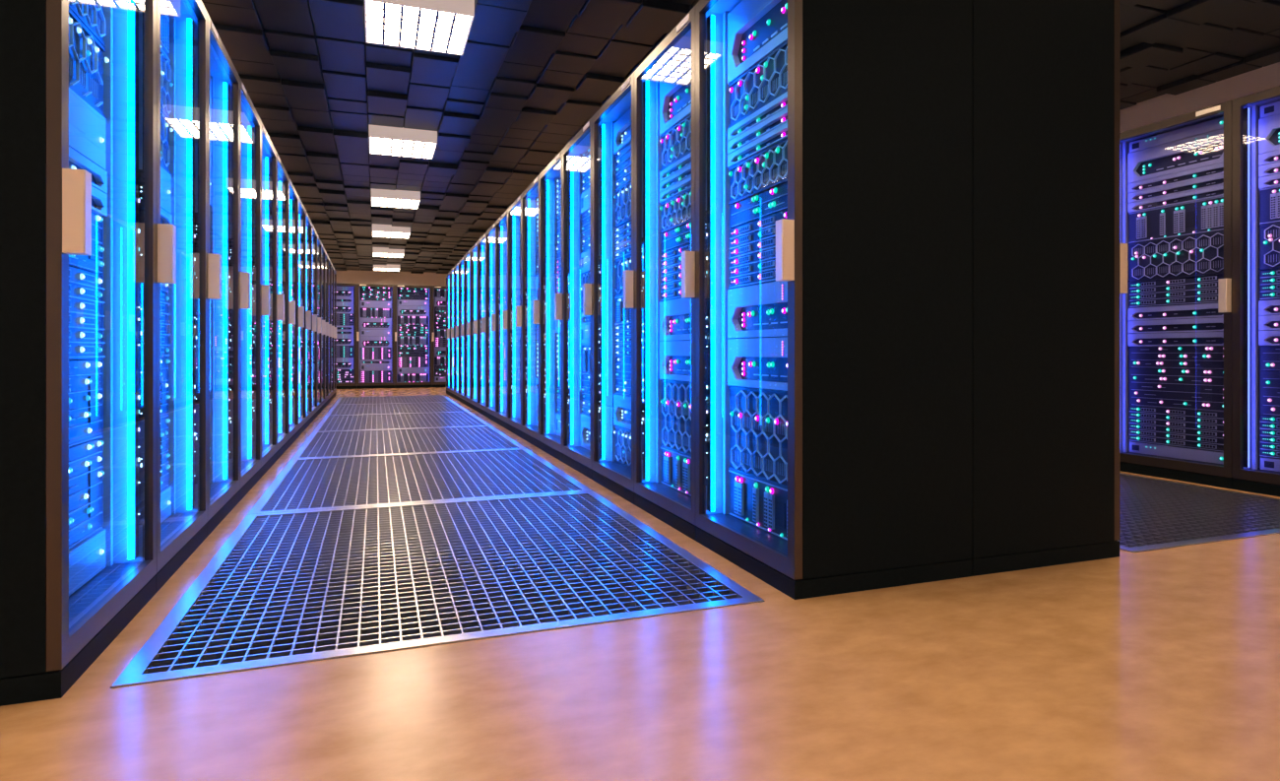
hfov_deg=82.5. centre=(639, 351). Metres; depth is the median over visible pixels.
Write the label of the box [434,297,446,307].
server
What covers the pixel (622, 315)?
server
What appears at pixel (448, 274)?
rack
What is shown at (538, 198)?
server
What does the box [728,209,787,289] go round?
server
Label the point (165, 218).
server
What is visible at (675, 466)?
server
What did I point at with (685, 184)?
server
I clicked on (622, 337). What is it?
server
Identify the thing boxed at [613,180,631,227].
server
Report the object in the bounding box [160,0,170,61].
server
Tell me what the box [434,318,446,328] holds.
server
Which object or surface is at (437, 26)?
ceiling light
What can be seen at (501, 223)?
rack
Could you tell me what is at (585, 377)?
server
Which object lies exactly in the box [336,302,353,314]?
server
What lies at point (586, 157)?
server
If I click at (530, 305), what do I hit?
rack
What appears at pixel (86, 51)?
server
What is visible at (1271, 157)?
server
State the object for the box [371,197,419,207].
diffuser
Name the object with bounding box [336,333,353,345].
server
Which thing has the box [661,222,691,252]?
server
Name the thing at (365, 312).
server
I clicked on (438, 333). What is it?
server
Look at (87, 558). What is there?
server
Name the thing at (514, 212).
rack
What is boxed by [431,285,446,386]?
rack
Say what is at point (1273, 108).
server
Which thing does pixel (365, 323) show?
server
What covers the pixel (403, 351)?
server
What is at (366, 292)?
server
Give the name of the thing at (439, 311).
server
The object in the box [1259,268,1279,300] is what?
server
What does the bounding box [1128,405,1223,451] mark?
server
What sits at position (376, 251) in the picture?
ceiling light
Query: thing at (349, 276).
wall
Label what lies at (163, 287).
server
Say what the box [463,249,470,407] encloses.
rack
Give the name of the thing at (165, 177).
server
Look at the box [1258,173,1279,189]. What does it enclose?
server
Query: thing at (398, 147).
diffuser
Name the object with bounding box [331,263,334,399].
rack
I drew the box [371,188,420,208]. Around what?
ceiling light
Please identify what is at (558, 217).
server
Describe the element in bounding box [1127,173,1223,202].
server
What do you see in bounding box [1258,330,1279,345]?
server
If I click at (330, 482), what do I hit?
floor grate
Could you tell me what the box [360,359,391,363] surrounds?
server
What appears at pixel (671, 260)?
server
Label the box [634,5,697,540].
rack
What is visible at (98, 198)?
server
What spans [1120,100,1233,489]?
rack
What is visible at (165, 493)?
server
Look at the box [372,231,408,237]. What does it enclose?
diffuser
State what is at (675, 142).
server
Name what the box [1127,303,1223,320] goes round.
server
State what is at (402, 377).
server
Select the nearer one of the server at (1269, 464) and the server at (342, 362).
the server at (1269, 464)
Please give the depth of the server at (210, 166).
3.85 m
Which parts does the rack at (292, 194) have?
handle, glass pane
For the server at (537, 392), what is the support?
in the rack at (530, 305)
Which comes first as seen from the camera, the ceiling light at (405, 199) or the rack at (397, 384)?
the ceiling light at (405, 199)
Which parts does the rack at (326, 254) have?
glass pane, handle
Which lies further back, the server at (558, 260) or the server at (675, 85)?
the server at (558, 260)
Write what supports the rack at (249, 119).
on the floor
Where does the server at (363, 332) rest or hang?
in the rack at (359, 385)
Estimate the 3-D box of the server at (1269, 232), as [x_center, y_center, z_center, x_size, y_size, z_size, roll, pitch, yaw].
[3.992,-0.618,4.093,0.470,0.268,0.660,0,0,-20]
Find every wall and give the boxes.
[335,269,447,286]
[1120,62,1279,132]
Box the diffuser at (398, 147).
[370,137,435,157]
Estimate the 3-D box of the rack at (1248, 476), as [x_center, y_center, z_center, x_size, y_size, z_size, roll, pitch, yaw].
[3.996,-0.340,4.095,0.794,2.320,0.797,0,0,-20]
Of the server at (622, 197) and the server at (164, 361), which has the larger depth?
the server at (622, 197)
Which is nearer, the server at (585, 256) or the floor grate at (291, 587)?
the floor grate at (291, 587)
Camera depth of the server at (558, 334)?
6.06 m
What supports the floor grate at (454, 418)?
in the floor
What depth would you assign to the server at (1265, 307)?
4.28 m
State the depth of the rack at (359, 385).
16.32 m
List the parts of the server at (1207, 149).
slot trim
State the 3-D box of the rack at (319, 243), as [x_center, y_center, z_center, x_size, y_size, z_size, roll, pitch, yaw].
[-4.559,-0.340,9.506,0.794,2.320,0.797,0,0,-20]
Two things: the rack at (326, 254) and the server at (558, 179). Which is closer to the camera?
the server at (558, 179)
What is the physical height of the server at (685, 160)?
0.052 m
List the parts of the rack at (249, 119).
handle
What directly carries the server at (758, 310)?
in the rack at (874, 244)
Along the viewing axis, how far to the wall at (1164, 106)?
7.06 m
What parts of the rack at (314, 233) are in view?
handle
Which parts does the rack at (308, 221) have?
glass pane, handle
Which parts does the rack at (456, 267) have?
handle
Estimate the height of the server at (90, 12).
0.249 m
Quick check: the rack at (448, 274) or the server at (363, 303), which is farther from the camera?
the server at (363, 303)
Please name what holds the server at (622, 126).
in the rack at (613, 476)
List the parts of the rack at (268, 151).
handle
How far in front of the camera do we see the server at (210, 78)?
3.85 m
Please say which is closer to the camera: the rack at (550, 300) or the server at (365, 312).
the rack at (550, 300)
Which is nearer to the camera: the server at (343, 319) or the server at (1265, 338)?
the server at (1265, 338)
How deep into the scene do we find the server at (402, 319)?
16.66 m
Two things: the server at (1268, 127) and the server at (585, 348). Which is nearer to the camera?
the server at (1268, 127)
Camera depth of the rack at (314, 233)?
9.01 m
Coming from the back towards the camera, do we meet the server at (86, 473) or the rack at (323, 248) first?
the rack at (323, 248)
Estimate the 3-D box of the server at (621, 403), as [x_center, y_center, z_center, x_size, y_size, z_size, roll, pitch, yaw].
[0.160,0.367,4.408,0.462,0.192,0.660,0,0,-20]
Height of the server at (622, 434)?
0.230 m
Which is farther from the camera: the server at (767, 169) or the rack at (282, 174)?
the rack at (282, 174)
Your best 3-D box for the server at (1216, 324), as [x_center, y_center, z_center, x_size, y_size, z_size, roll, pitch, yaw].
[3.724,-0.169,4.847,0.460,0.086,0.660,0,0,-20]
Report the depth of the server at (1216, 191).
4.78 m
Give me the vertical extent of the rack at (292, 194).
2.320 m
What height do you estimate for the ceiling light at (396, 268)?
0.149 m
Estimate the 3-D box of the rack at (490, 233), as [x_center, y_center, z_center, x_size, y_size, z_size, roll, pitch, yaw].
[-1.474,-0.340,8.921,0.794,2.320,0.797,0,0,-20]
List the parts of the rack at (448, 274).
glass pane, handle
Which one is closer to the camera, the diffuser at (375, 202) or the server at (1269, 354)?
the server at (1269, 354)
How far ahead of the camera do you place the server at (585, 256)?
5.27 m
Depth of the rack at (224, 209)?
3.93 m
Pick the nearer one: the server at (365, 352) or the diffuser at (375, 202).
the diffuser at (375, 202)
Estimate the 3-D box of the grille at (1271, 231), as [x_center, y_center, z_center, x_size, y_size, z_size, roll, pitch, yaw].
[3.784,-0.617,4.026,0.012,0.244,0.589,0,0,-20]
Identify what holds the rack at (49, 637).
on the floor
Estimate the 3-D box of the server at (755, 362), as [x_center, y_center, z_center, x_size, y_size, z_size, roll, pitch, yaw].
[0.705,0.045,2.903,0.463,0.198,0.660,0,0,-20]
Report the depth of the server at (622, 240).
4.48 m
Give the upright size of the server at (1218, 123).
0.070 m
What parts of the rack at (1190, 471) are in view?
name plate, handle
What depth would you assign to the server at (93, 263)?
2.29 m
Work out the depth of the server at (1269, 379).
4.28 m
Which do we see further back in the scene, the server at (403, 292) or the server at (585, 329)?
the server at (403, 292)
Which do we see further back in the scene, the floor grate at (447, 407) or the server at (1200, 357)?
the floor grate at (447, 407)
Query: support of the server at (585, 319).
in the rack at (577, 457)
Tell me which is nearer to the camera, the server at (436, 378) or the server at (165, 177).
the server at (165, 177)
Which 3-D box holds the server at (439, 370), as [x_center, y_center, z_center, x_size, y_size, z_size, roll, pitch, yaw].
[-4.501,0.440,17.137,0.661,0.255,0.473,0,0,-20]
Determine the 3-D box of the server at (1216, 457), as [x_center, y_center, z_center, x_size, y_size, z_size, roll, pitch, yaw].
[3.720,0.662,4.846,0.469,0.070,0.660,0,0,-20]
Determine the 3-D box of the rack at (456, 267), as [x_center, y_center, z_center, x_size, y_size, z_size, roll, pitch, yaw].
[-2.835,-0.340,12.682,0.794,2.320,0.797,0,0,-20]
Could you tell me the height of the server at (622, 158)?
0.230 m
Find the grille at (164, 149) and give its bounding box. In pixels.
[160,115,169,167]
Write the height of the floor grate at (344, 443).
0.035 m
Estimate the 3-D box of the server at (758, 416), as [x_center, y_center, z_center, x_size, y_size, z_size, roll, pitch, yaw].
[0.701,0.327,2.902,0.470,0.358,0.660,0,0,-20]
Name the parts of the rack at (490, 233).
handle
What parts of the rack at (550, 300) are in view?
handle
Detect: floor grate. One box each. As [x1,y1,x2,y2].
[111,491,764,688]
[248,448,592,513]
[291,425,525,458]
[312,411,490,432]
[325,401,468,415]
[333,394,453,404]
[1117,472,1279,552]
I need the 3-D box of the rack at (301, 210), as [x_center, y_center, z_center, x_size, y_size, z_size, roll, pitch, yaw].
[-3.742,-0.340,7.249,0.794,2.320,0.797,0,0,-20]
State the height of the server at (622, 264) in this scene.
0.230 m
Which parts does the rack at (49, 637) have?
handle, door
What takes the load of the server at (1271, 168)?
in the rack at (1248, 476)
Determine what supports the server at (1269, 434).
in the rack at (1248, 476)
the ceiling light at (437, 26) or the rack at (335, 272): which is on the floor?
the rack at (335, 272)
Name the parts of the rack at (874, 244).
door, handle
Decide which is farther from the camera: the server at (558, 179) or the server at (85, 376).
the server at (558, 179)
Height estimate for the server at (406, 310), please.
0.221 m
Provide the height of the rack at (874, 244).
2.320 m
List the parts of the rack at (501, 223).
handle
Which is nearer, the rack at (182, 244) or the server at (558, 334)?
the rack at (182, 244)
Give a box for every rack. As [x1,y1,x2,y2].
[0,0,156,705]
[155,0,207,591]
[206,13,239,535]
[239,76,260,501]
[260,121,276,477]
[275,152,288,459]
[288,176,298,447]
[298,195,306,436]
[305,211,312,428]
[312,224,317,421]
[317,234,321,415]
[321,244,325,410]
[324,250,328,406]
[328,257,331,402]
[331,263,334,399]
[333,267,336,396]
[336,283,356,388]
[356,283,394,388]
[394,284,431,387]
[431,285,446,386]
[446,271,449,394]
[449,267,453,397]
[453,261,458,400]
[458,256,463,403]
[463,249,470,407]
[470,242,477,411]
[477,233,485,416]
[485,222,496,422]
[495,209,507,429]
[507,193,521,438]
[521,174,539,447]
[539,149,563,461]
[562,118,593,479]
[591,71,635,504]
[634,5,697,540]
[695,0,972,599]
[970,0,1127,575]
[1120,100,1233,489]
[1231,85,1279,496]
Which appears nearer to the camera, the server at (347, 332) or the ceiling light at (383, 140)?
the ceiling light at (383, 140)
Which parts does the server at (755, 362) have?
slot trim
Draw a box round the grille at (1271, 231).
[1264,224,1279,266]
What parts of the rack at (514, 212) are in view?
handle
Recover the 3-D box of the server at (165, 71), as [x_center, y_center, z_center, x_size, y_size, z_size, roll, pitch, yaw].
[-2.105,-1.113,2.737,0.468,0.249,0.660,0,0,-20]
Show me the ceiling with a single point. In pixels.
(530, 75)
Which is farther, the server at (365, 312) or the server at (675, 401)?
the server at (365, 312)
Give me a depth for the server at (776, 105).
2.90 m
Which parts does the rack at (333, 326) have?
glass pane, door, handle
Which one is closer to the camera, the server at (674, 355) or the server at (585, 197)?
the server at (674, 355)
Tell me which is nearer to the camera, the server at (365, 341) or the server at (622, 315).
the server at (622, 315)
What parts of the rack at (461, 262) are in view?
handle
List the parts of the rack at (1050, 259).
door, handle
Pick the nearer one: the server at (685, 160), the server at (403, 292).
the server at (685, 160)
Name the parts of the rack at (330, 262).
glass pane, handle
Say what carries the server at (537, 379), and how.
in the rack at (530, 305)
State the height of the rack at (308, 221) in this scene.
2.320 m
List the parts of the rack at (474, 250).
glass pane, handle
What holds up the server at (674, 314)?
in the rack at (670, 505)
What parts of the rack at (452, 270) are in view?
handle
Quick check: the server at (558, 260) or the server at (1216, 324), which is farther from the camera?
the server at (558, 260)
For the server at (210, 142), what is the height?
0.124 m
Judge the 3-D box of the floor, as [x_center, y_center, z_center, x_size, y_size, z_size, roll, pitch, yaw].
[-2.505,0.995,10.739,12.400,0.350,27.900,0,0,-20]
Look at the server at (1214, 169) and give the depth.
4.77 m
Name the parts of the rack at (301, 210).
handle, glass pane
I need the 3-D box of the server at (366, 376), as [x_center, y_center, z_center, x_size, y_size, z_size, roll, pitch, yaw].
[-6.008,0.564,16.596,0.660,0.265,0.464,0,0,-20]
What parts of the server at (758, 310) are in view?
slot trim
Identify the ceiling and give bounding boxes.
[201,0,1279,273]
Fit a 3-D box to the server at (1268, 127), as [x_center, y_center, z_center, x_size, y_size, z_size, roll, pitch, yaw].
[3.995,-1.274,4.095,0.463,0.206,0.660,0,0,-20]
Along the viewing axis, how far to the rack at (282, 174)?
5.89 m
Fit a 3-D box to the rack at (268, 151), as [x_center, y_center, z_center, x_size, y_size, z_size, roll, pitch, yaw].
[-2.925,-0.340,4.992,0.794,2.320,0.797,0,0,-20]
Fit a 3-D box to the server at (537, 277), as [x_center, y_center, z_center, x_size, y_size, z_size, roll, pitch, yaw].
[-0.657,-0.550,6.664,0.463,0.322,0.660,0,0,-20]
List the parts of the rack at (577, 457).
name plate, handle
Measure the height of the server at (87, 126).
0.165 m
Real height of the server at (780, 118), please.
0.052 m
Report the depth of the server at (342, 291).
16.18 m
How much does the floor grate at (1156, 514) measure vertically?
0.035 m
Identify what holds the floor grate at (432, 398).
in the floor
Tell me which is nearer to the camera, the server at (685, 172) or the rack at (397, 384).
the server at (685, 172)
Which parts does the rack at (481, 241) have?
handle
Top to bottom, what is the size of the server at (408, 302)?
0.132 m
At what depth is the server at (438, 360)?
16.87 m
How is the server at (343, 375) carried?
in the rack at (339, 385)
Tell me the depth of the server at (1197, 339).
4.79 m
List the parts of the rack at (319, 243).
glass pane, handle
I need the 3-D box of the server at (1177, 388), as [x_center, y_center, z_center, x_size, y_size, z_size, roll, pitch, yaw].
[3.725,0.243,4.847,0.460,0.258,0.660,0,0,-20]
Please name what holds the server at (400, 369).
in the rack at (397, 384)
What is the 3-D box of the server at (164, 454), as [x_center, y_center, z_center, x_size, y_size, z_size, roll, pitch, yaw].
[-2.110,0.425,2.735,0.458,0.291,0.660,0,0,-20]
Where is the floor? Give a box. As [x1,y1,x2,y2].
[0,386,1279,780]
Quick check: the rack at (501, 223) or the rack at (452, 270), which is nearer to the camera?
the rack at (501, 223)
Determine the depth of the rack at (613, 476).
4.63 m
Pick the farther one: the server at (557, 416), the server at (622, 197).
the server at (557, 416)
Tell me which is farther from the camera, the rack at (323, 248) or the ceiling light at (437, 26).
the rack at (323, 248)
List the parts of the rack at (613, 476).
name plate, handle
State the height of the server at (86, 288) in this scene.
0.270 m
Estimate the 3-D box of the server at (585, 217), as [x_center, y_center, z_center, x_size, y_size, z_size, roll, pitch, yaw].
[-0.110,-0.869,5.161,0.458,0.286,0.660,0,0,-20]
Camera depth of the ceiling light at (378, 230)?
15.06 m
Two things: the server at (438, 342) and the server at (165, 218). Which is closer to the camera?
the server at (165, 218)
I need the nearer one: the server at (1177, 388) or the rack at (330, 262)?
the server at (1177, 388)
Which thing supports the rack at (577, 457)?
on the floor
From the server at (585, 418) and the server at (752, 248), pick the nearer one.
the server at (752, 248)
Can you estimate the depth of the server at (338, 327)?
16.17 m
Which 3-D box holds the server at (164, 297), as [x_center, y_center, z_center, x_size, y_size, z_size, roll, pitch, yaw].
[-2.109,-0.112,2.735,0.459,0.270,0.660,0,0,-20]
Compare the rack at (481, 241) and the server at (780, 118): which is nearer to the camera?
the server at (780, 118)
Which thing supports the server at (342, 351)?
in the rack at (339, 385)
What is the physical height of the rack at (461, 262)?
2.320 m
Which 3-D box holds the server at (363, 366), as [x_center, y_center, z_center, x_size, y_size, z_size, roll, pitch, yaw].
[-6.006,0.353,16.592,0.660,0.150,0.472,0,0,-20]
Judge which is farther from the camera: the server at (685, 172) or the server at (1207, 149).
the server at (1207, 149)
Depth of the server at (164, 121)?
3.04 m
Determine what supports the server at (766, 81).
in the rack at (874, 244)
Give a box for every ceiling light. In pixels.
[364,0,474,55]
[368,124,437,159]
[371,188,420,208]
[372,223,410,238]
[372,247,404,257]
[373,263,399,271]
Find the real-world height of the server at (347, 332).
0.092 m
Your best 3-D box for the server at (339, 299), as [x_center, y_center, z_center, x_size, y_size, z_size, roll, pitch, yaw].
[-6.761,-1.146,16.326,0.660,0.092,0.460,0,0,-20]
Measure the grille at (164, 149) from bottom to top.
0.204 m
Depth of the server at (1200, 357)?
4.77 m
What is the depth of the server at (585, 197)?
5.27 m
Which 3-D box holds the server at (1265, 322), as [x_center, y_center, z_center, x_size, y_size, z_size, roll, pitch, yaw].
[3.997,-0.169,4.095,0.460,0.086,0.660,0,0,-20]
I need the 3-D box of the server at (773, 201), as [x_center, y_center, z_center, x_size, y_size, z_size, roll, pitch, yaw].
[0.706,-0.578,2.904,0.460,0.097,0.660,0,0,-20]
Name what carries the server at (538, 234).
in the rack at (530, 305)
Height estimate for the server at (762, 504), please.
0.187 m
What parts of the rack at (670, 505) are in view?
name plate, handle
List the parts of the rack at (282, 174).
handle, glass pane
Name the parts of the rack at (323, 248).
glass pane, handle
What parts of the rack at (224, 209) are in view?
name plate, handle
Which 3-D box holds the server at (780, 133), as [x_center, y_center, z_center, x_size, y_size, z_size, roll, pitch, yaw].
[0.706,-0.818,2.904,0.460,0.052,0.660,0,0,-20]
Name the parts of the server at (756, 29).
slot trim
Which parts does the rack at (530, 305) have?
handle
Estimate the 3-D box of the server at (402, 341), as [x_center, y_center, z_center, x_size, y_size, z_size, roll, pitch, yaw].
[-5.256,-0.245,16.869,0.660,0.201,0.463,0,0,-20]
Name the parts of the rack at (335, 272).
glass pane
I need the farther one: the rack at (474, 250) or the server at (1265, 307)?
the rack at (474, 250)
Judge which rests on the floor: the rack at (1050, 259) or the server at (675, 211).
the rack at (1050, 259)
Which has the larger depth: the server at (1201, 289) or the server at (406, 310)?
the server at (406, 310)
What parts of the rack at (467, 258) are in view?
glass pane, handle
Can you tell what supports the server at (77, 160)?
in the rack at (49, 637)
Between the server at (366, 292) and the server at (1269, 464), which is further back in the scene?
the server at (366, 292)
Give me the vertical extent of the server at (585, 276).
0.286 m
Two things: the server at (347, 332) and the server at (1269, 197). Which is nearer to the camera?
the server at (1269, 197)
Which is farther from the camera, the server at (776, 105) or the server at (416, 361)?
the server at (416, 361)
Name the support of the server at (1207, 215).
in the rack at (1190, 471)
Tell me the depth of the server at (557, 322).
6.10 m
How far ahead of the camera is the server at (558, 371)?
6.08 m
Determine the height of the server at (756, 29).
0.298 m
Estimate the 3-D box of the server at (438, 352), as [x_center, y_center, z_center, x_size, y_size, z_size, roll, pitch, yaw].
[-4.503,0.008,17.141,0.660,0.212,0.464,0,0,-20]
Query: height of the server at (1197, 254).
0.268 m
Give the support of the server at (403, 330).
in the rack at (397, 384)
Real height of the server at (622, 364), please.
0.230 m
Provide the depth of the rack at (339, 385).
16.12 m
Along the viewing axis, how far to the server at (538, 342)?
6.83 m
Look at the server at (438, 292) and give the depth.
16.86 m
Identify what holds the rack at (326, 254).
on the floor
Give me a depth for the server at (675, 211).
3.69 m
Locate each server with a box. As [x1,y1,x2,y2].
[68,0,107,47]
[68,7,108,118]
[68,87,105,169]
[68,146,107,192]
[68,211,104,274]
[68,265,104,359]
[68,359,102,447]
[68,438,104,549]
[68,528,105,595]
[91,186,107,216]
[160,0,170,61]
[160,49,172,120]
[160,110,172,174]
[160,166,171,213]
[160,207,171,224]
[160,283,168,293]
[160,291,170,357]
[160,357,170,418]
[160,416,170,490]
[160,485,171,522]
[209,77,211,142]
[209,141,211,166]
[209,166,210,204]
[336,285,353,298]
[336,297,353,302]
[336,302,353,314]
[336,313,353,325]
[336,325,353,329]
[336,329,353,334]
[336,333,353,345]
[336,345,353,357]
[336,357,353,369]
[336,369,353,383]
[360,286,391,301]
[360,300,391,308]
[360,307,391,318]
[360,318,391,329]
[360,328,391,336]
[360,335,391,347]
[360,347,391,359]
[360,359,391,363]
[360,363,391,370]
[360,370,391,383]
[397,287,428,300]
[397,299,428,306]
[397,305,428,316]
[397,315,428,324]
[397,323,428,336]
[397,336,428,345]
[397,345,428,357]
[397,356,428,367]
[397,367,428,373]
[397,373,428,382]
[434,288,446,297]
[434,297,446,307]
[434,306,446,318]
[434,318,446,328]
[434,328,446,337]
[434,337,446,347]
[434,347,446,356]
[434,356,446,365]
[434,365,446,376]
[434,376,446,382]
[535,275,538,300]
[535,378,538,390]
[535,390,538,426]
[536,197,538,234]
[536,234,538,275]
[536,341,538,378]
[555,320,560,332]
[555,413,560,436]
[556,177,560,216]
[556,215,560,259]
[556,258,560,292]
[556,332,560,370]
[556,370,560,413]
[580,188,589,214]
[580,250,589,272]
[580,270,589,312]
[580,312,589,324]
[580,323,589,344]
[580,344,589,375]
[580,413,589,449]
[581,148,589,193]
[581,209,589,253]
[581,374,589,415]
[613,107,631,154]
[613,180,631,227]
[613,393,631,429]
[613,424,631,468]
[614,220,631,259]
[614,254,631,297]
[614,295,631,324]
[614,322,631,357]
[615,142,631,190]
[615,357,631,395]
[659,50,691,135]
[659,152,691,182]
[659,164,691,191]
[659,176,691,202]
[659,188,691,233]
[659,297,691,340]
[659,340,691,381]
[660,113,691,171]
[660,243,691,301]
[660,379,691,456]
[660,447,691,496]
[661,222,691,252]
[727,0,787,83]
[727,91,787,141]
[727,106,787,154]
[727,122,787,167]
[727,281,787,338]
[727,336,787,390]
[728,40,787,127]
[728,137,787,204]
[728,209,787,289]
[728,385,787,488]
[728,469,787,540]
[730,182,787,228]
[1127,128,1223,183]
[1127,162,1223,192]
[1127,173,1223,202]
[1127,185,1223,212]
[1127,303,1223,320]
[1127,317,1223,333]
[1127,331,1223,346]
[1128,195,1223,243]
[1128,229,1223,282]
[1128,273,1223,308]
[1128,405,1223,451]
[1129,116,1223,153]
[1129,346,1223,369]
[1129,367,1223,411]
[1129,441,1223,464]
[1258,114,1279,154]
[1258,149,1279,165]
[1258,161,1279,177]
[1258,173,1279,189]
[1258,299,1279,315]
[1258,315,1279,330]
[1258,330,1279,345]
[1259,186,1279,224]
[1259,221,1279,269]
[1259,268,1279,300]
[1259,414,1279,458]
[1260,101,1279,119]
[1260,345,1279,370]
[1260,370,1279,415]
[1260,456,1279,471]

